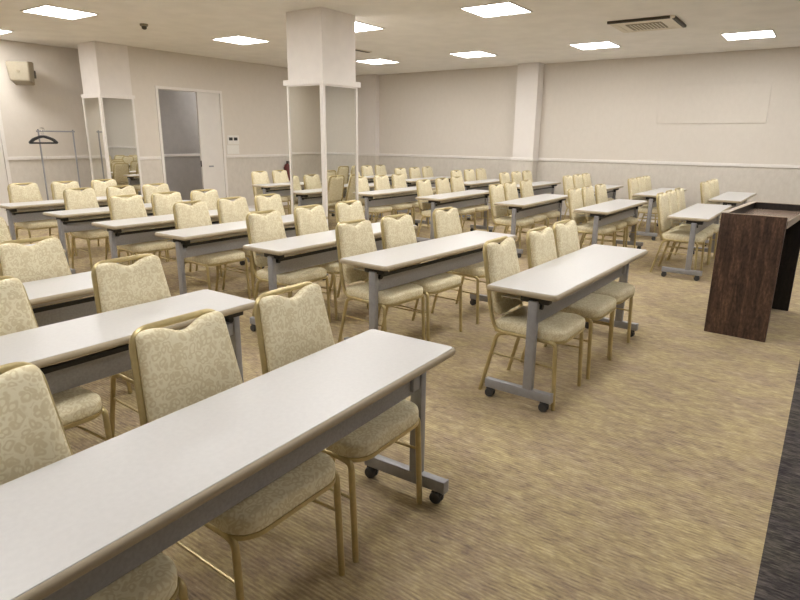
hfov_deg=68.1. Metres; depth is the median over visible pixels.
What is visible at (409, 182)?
table
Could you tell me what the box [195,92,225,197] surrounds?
door
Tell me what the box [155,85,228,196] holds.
trim
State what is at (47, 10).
recessed light
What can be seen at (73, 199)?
banquet chair
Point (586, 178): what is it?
banquet chair
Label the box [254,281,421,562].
banquet chair
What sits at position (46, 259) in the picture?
banquet chair
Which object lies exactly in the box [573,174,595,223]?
banquet chair
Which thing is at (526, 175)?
banquet chair
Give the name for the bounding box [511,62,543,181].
wall pillar
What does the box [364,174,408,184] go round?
table
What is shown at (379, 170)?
banquet chair
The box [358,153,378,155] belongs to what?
trim
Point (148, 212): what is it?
shelf
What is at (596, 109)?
wall
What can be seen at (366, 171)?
banquet chair
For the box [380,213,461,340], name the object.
banquet chair
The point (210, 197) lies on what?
banquet chair
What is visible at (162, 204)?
banquet chair
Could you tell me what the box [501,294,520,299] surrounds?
shelf
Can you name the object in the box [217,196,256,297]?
banquet chair
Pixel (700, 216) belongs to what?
table
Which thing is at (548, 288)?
table
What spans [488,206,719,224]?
baseboard
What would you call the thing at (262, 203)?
banquet chair
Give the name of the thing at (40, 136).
clothes hanger
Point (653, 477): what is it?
floor
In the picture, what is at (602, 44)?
recessed light
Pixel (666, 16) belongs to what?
outlet
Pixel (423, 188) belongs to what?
banquet chair
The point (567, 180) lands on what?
banquet chair
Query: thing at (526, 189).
banquet chair
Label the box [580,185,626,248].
banquet chair
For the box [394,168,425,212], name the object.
banquet chair
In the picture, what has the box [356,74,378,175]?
wall
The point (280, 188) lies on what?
shelf
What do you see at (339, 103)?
wall mirror
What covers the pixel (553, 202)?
shelf
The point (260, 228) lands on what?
banquet chair
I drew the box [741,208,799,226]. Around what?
countertop
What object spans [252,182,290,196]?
table
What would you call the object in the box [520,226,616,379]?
banquet chair
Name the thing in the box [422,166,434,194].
banquet chair
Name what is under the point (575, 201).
banquet chair
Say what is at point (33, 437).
banquet chair
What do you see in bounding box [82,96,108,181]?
wall mirror
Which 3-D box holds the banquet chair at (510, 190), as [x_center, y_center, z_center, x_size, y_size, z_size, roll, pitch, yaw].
[1.788,-1.218,8.527,0.557,0.923,0.462,10,18,32]
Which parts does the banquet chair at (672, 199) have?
leg, backrest, seat, leg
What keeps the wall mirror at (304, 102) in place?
attached to the column at (320, 40)
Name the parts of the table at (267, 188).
modesty panel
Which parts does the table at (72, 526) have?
modesty panel, leg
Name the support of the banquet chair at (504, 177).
on the floor
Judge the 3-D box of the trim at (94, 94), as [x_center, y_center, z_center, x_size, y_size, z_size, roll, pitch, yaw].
[-5.062,-3.531,10.279,0.620,0.050,0.630,11,18,34]
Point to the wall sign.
(231, 149)
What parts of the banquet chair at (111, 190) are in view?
frame, backrest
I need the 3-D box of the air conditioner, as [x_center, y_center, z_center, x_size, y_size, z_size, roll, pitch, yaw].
[3.246,-3.611,7.778,0.826,0.043,0.826,11,18,33]
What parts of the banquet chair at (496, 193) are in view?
backrest, frame, seat, leg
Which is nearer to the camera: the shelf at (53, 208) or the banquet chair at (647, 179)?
the shelf at (53, 208)
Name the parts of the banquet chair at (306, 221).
frame, backrest, seat, leg, leg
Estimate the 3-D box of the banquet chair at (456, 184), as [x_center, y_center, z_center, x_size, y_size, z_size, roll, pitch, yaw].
[1.126,-1.540,9.689,0.557,0.923,0.462,11,18,34]
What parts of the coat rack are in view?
post, rail, post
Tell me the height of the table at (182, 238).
0.700 m
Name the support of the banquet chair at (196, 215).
on the floor
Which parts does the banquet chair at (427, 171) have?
backrest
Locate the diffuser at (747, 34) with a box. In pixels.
[722,31,774,39]
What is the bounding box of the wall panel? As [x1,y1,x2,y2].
[656,82,772,123]
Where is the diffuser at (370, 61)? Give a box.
[359,59,395,63]
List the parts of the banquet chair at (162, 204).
frame, backrest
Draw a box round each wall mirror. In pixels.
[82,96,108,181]
[99,96,142,194]
[287,84,323,226]
[321,84,358,246]
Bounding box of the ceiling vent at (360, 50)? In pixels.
[355,48,370,52]
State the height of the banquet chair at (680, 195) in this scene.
0.923 m
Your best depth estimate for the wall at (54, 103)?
10.34 m
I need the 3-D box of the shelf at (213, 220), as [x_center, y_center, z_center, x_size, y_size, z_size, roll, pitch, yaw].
[-2.310,-0.830,6.317,0.222,0.020,1.620,11,19,35]
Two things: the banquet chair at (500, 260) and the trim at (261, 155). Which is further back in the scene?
the trim at (261, 155)
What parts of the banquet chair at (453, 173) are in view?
backrest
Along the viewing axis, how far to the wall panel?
10.38 m
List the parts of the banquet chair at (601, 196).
frame, backrest, leg, seat, leg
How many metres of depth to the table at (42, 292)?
3.26 m
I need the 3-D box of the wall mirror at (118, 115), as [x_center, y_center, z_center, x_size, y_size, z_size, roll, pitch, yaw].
[-4.843,-2.424,10.388,0.030,2.140,0.600,11,18,34]
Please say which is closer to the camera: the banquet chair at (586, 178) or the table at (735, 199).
the table at (735, 199)
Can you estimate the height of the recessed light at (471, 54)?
0.012 m
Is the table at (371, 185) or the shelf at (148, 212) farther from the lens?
the table at (371, 185)
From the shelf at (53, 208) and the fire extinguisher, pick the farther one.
the fire extinguisher
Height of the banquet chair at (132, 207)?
0.923 m
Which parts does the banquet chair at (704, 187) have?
backrest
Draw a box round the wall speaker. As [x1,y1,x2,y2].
[5,61,35,84]
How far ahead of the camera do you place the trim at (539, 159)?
10.94 m
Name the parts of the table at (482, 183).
modesty panel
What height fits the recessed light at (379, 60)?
0.012 m
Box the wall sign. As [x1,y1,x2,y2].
[226,145,238,153]
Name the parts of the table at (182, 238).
leg, modesty panel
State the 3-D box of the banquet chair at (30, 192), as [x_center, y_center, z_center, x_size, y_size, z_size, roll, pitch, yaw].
[-4.565,-0.993,7.462,0.557,0.923,0.462,11,18,33]
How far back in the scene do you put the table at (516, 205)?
8.17 m
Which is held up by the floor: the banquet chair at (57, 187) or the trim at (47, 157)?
the banquet chair at (57, 187)
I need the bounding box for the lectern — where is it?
[704,201,799,341]
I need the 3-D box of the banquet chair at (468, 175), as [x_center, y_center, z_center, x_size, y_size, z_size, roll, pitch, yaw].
[1.607,-2.189,12.095,0.557,0.923,0.462,12,19,35]
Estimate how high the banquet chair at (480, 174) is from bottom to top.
0.923 m
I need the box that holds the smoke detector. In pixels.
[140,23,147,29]
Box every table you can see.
[0,195,143,239]
[0,289,254,393]
[0,329,454,599]
[22,271,96,326]
[43,200,190,273]
[91,208,263,268]
[155,214,327,294]
[242,222,416,330]
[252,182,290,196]
[340,230,516,339]
[358,186,435,225]
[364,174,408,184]
[368,183,383,219]
[397,176,450,214]
[416,189,493,241]
[459,179,511,219]
[485,244,647,411]
[494,194,567,257]
[503,181,560,202]
[567,185,623,223]
[573,199,647,248]
[629,188,686,239]
[661,203,731,280]
[705,192,756,245]
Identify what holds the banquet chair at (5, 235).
on the floor
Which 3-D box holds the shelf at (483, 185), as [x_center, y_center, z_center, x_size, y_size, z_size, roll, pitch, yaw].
[1.636,-2.327,11.973,0.222,0.020,1.620,11,18,34]
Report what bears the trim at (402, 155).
attached to the wall at (596, 109)
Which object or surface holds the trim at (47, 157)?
attached to the wall at (54, 103)
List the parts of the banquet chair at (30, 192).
frame, backrest, seat, leg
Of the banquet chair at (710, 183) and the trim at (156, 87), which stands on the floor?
the banquet chair at (710, 183)
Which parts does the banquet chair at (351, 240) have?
leg, frame, backrest, leg, seat, leg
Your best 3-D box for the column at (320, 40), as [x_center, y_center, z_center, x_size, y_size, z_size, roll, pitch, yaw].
[-1.004,-2.124,7.786,0.600,3.000,0.620,11,18,34]
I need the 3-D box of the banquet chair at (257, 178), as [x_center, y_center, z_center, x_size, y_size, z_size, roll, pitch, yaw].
[-2.350,-1.849,10.694,0.557,0.923,0.462,12,19,35]
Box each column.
[77,41,131,94]
[286,7,355,81]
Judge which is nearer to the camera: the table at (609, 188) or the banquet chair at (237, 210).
the banquet chair at (237, 210)
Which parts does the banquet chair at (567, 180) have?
frame, backrest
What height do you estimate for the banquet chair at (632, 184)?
0.923 m
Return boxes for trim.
[0,110,11,184]
[8,156,45,159]
[46,156,89,158]
[81,93,134,98]
[140,156,160,159]
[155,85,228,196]
[164,154,199,156]
[226,154,288,157]
[283,78,360,87]
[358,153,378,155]
[379,153,511,159]
[511,158,537,160]
[538,158,799,168]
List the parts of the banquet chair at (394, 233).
frame, backrest, leg, leg, seat, leg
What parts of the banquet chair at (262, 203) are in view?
frame, backrest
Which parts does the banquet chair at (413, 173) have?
backrest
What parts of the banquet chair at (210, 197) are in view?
frame, backrest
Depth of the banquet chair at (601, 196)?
8.22 m
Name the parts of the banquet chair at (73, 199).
leg, frame, backrest, leg, seat, leg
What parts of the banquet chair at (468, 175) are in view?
backrest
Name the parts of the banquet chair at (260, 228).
leg, frame, backrest, leg, seat, leg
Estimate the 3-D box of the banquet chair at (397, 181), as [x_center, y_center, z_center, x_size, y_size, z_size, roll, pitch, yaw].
[0.166,-1.696,10.229,0.557,0.923,0.462,11,18,34]
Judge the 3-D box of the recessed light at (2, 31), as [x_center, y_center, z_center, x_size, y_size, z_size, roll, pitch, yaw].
[-6.208,-3.990,8.761,0.650,0.012,0.650,11,18,34]
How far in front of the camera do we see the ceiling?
8.27 m
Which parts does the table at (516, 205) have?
leg, modesty panel, leg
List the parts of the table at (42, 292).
modesty panel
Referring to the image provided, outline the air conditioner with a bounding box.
[607,15,686,32]
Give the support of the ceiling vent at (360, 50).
in the ceiling
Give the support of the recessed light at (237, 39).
in the ceiling
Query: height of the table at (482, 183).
0.700 m
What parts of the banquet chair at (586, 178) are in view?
backrest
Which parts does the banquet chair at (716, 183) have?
backrest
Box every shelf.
[5,202,106,211]
[31,293,93,307]
[54,210,152,220]
[104,218,218,231]
[168,224,294,242]
[256,236,381,255]
[258,187,289,189]
[359,192,416,198]
[422,195,484,202]
[470,183,499,186]
[500,200,558,209]
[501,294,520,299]
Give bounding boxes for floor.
[8,205,799,599]
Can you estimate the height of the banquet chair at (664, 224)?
0.923 m
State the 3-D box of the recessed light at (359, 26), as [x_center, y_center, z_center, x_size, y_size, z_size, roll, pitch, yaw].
[-0.664,-3.789,8.227,0.650,0.012,0.650,11,18,34]
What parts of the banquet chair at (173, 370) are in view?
frame, backrest, leg, seat, leg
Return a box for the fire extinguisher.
[283,161,289,180]
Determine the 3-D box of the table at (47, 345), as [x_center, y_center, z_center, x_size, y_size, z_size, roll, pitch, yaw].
[-1.418,0.494,2.520,0.430,0.700,1.800,11,18,34]
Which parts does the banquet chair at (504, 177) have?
backrest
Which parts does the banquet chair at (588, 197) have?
frame, backrest, seat, leg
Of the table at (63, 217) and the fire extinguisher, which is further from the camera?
the fire extinguisher
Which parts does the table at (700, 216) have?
leg, modesty panel, leg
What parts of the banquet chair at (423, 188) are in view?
leg, frame, backrest, seat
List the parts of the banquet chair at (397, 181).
frame, backrest, seat, leg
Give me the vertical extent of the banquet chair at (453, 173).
0.923 m
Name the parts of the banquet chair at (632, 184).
backrest, frame, seat, leg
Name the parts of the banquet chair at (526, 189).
frame, backrest, seat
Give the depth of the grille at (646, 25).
7.74 m
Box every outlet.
[607,15,669,23]
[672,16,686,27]
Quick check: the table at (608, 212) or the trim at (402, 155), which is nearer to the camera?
the table at (608, 212)
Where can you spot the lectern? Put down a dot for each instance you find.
(758, 246)
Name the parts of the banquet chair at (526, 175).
backrest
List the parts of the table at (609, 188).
modesty panel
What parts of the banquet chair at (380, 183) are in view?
frame, backrest, seat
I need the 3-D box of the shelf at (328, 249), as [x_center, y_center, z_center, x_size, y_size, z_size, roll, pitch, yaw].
[-0.565,-0.508,5.195,0.222,0.020,1.620,11,18,34]
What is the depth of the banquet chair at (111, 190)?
7.21 m
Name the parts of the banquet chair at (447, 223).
leg, backrest, frame, leg, seat, leg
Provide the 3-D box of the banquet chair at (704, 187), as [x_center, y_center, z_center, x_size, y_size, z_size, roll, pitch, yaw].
[4.816,-1.309,8.976,0.557,0.923,0.462,12,19,35]
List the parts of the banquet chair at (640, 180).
backrest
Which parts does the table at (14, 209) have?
leg, modesty panel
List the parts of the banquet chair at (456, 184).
frame, backrest, seat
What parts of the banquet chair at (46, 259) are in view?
backrest, frame, leg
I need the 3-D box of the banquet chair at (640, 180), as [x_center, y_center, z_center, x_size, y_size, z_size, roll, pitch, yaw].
[4.271,-1.605,10.047,0.557,0.923,0.462,12,19,35]
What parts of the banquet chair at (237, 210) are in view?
leg, frame, backrest, seat, leg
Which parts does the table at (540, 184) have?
modesty panel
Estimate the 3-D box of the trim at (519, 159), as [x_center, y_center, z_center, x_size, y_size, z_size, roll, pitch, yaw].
[2.629,-2.970,12.485,0.496,0.056,0.268,11,18,34]
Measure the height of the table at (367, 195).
0.700 m
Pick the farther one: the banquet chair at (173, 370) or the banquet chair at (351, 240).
the banquet chair at (351, 240)
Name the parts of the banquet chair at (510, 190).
frame, backrest, seat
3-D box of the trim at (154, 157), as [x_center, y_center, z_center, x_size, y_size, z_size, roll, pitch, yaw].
[-4.569,-2.590,10.816,0.020,0.056,0.460,11,18,34]
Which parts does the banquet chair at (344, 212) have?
leg, frame, backrest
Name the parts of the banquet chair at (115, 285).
leg, frame, seat, backrest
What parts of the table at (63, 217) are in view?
leg, modesty panel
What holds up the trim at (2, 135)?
attached to the wall at (54, 103)
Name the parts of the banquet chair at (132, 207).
frame, backrest, seat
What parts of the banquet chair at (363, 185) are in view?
backrest, seat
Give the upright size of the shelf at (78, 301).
0.020 m
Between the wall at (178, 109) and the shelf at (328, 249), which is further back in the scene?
the wall at (178, 109)
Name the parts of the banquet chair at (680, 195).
backrest, seat, leg, leg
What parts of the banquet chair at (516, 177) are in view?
backrest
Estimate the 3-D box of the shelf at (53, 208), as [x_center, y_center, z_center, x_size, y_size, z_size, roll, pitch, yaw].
[-4.228,-1.238,7.746,0.222,0.020,1.620,11,18,34]
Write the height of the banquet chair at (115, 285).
0.923 m
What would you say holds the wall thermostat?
attached to the wall at (254, 95)
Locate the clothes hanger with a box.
[29,128,56,143]
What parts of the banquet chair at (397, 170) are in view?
backrest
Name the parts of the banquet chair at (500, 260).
leg, backrest, leg, frame, seat, leg, leg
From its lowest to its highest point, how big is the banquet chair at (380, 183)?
0.923 m
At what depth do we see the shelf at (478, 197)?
9.13 m
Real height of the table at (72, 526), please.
0.700 m
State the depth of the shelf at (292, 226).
5.45 m
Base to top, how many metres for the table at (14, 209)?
0.700 m
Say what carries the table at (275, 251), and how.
on the floor
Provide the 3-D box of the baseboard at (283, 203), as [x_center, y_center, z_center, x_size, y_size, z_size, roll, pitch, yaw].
[-2.452,-2.298,13.962,0.012,0.070,3.870,11,18,34]
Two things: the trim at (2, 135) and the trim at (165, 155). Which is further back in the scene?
the trim at (165, 155)
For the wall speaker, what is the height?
0.366 m
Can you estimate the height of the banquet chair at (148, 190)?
0.923 m
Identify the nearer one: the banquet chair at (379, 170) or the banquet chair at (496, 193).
the banquet chair at (496, 193)
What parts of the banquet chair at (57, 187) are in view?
frame, backrest, leg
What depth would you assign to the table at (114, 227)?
5.79 m
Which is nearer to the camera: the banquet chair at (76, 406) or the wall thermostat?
the banquet chair at (76, 406)
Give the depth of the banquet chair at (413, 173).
12.70 m
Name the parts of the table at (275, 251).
leg, modesty panel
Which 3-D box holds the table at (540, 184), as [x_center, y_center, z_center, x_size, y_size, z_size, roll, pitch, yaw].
[2.537,-1.873,11.383,0.430,0.700,1.800,11,18,34]
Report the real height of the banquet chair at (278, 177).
0.923 m
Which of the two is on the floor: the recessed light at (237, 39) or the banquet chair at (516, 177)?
the banquet chair at (516, 177)
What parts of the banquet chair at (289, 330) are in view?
frame, backrest, leg, seat, leg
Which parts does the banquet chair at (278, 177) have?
backrest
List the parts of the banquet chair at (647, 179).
backrest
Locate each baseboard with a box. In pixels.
[248,202,289,208]
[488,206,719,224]
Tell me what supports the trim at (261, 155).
attached to the wall at (254, 95)
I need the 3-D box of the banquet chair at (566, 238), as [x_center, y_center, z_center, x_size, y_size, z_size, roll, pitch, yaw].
[1.434,-0.112,4.444,0.557,0.923,0.462,12,19,36]
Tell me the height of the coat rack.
1.600 m
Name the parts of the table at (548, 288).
leg, modesty panel, leg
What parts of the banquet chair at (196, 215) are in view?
frame, backrest, leg, seat, leg, leg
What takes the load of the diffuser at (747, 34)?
attached to the recessed light at (759, 33)
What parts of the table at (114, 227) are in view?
leg, modesty panel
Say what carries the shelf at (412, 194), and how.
attached to the table at (367, 195)
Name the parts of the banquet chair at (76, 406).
backrest, frame, seat, leg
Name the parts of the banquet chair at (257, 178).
frame, backrest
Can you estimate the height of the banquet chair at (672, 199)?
0.923 m
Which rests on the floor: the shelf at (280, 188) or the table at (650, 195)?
the table at (650, 195)
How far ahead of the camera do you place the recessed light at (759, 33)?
8.51 m
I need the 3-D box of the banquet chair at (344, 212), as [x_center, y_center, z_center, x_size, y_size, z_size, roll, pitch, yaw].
[-0.302,-0.474,5.709,0.557,0.923,0.462,12,19,35]
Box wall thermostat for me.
[227,135,238,143]
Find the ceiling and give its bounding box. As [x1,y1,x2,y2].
[0,0,799,74]
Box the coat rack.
[36,129,80,209]
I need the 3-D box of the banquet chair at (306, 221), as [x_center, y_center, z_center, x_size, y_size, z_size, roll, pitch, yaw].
[-0.620,-0.362,5.287,0.557,0.923,0.462,11,19,34]
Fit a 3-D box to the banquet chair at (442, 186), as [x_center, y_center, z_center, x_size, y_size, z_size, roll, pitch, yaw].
[0.862,-1.440,9.308,0.557,0.923,0.462,11,18,33]
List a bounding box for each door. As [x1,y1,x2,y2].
[0,137,8,225]
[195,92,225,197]
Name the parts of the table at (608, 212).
leg, modesty panel, leg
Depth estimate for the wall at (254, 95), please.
12.12 m
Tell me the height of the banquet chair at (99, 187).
0.923 m
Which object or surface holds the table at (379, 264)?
on the floor
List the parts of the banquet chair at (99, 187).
frame, backrest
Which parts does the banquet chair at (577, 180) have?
backrest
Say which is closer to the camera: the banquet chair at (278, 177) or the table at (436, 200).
the table at (436, 200)
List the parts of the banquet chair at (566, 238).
frame, backrest, leg, seat, leg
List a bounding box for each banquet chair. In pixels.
[0,217,11,242]
[0,236,131,393]
[0,276,111,440]
[0,362,188,599]
[7,182,70,256]
[51,181,109,255]
[63,187,129,269]
[91,179,116,245]
[91,253,178,437]
[106,185,167,263]
[108,194,176,265]
[129,309,344,599]
[142,183,169,260]
[151,191,216,273]
[173,200,250,299]
[190,189,222,276]
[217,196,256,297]
[246,210,330,322]
[251,171,289,214]
[254,193,319,280]
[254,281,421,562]
[272,170,290,213]
[293,204,368,319]
[335,200,365,297]
[335,219,424,342]
[358,176,392,238]
[361,165,373,179]
[373,175,412,222]
[375,165,391,188]
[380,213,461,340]
[391,174,428,229]
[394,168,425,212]
[409,167,435,209]
[416,179,447,236]
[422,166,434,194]
[431,207,485,323]
[435,177,474,230]
[450,170,481,219]
[450,176,488,231]
[464,169,489,216]
[476,168,487,186]
[478,236,584,410]
[489,183,533,248]
[499,172,510,217]
[504,182,545,234]
[511,171,542,214]
[517,180,559,241]
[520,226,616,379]
[522,170,551,204]
[552,219,634,357]
[563,175,588,221]
[567,188,615,245]
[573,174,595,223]
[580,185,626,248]
[582,173,613,221]
[595,183,637,247]
[625,178,661,232]
[635,177,657,229]
[642,176,673,231]
[649,192,706,277]
[660,190,713,267]
[668,187,719,264]
[700,181,720,219]
[706,180,715,203]
[711,179,719,221]
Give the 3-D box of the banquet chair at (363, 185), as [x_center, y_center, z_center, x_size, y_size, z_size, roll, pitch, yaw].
[-0.446,-1.479,9.403,0.557,0.923,0.462,11,18,34]
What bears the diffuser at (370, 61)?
attached to the recessed light at (379, 60)
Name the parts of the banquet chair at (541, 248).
leg, backrest, frame, seat, leg, leg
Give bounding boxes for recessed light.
[0,29,13,34]
[20,4,98,19]
[211,35,270,44]
[355,21,384,32]
[355,58,399,64]
[449,51,497,57]
[459,1,532,17]
[569,41,620,49]
[720,29,776,40]
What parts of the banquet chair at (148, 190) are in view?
frame, backrest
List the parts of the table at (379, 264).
leg, modesty panel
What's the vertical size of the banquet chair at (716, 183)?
0.923 m
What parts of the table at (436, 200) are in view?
leg, modesty panel, leg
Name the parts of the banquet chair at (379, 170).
backrest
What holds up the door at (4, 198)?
in the wall at (54, 103)
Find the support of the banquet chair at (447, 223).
on the floor
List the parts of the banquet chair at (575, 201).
backrest, frame, seat, leg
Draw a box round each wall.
[0,39,91,209]
[127,46,289,205]
[158,89,202,199]
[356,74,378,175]
[379,47,799,223]
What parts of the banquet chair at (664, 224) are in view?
leg, leg, backrest, frame, seat, leg, leg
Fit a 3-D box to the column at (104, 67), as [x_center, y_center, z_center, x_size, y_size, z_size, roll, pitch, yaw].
[-5.069,-2.890,10.453,0.560,3.000,0.570,11,18,34]
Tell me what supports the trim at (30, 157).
attached to the wall at (54, 103)
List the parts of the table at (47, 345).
modesty panel, lock knob, leg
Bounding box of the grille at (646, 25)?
[625,22,667,30]
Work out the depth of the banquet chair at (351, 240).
4.27 m
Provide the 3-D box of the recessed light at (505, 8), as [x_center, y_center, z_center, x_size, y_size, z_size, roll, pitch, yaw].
[1.147,-3.449,7.043,0.650,0.012,0.650,11,18,34]
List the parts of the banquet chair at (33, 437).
backrest, frame, seat, leg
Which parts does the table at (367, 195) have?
leg, modesty panel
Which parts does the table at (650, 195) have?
leg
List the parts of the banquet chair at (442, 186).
frame, backrest, seat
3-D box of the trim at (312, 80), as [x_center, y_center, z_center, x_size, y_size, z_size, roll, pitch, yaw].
[-0.998,-2.773,7.609,0.690,0.065,0.710,11,18,34]

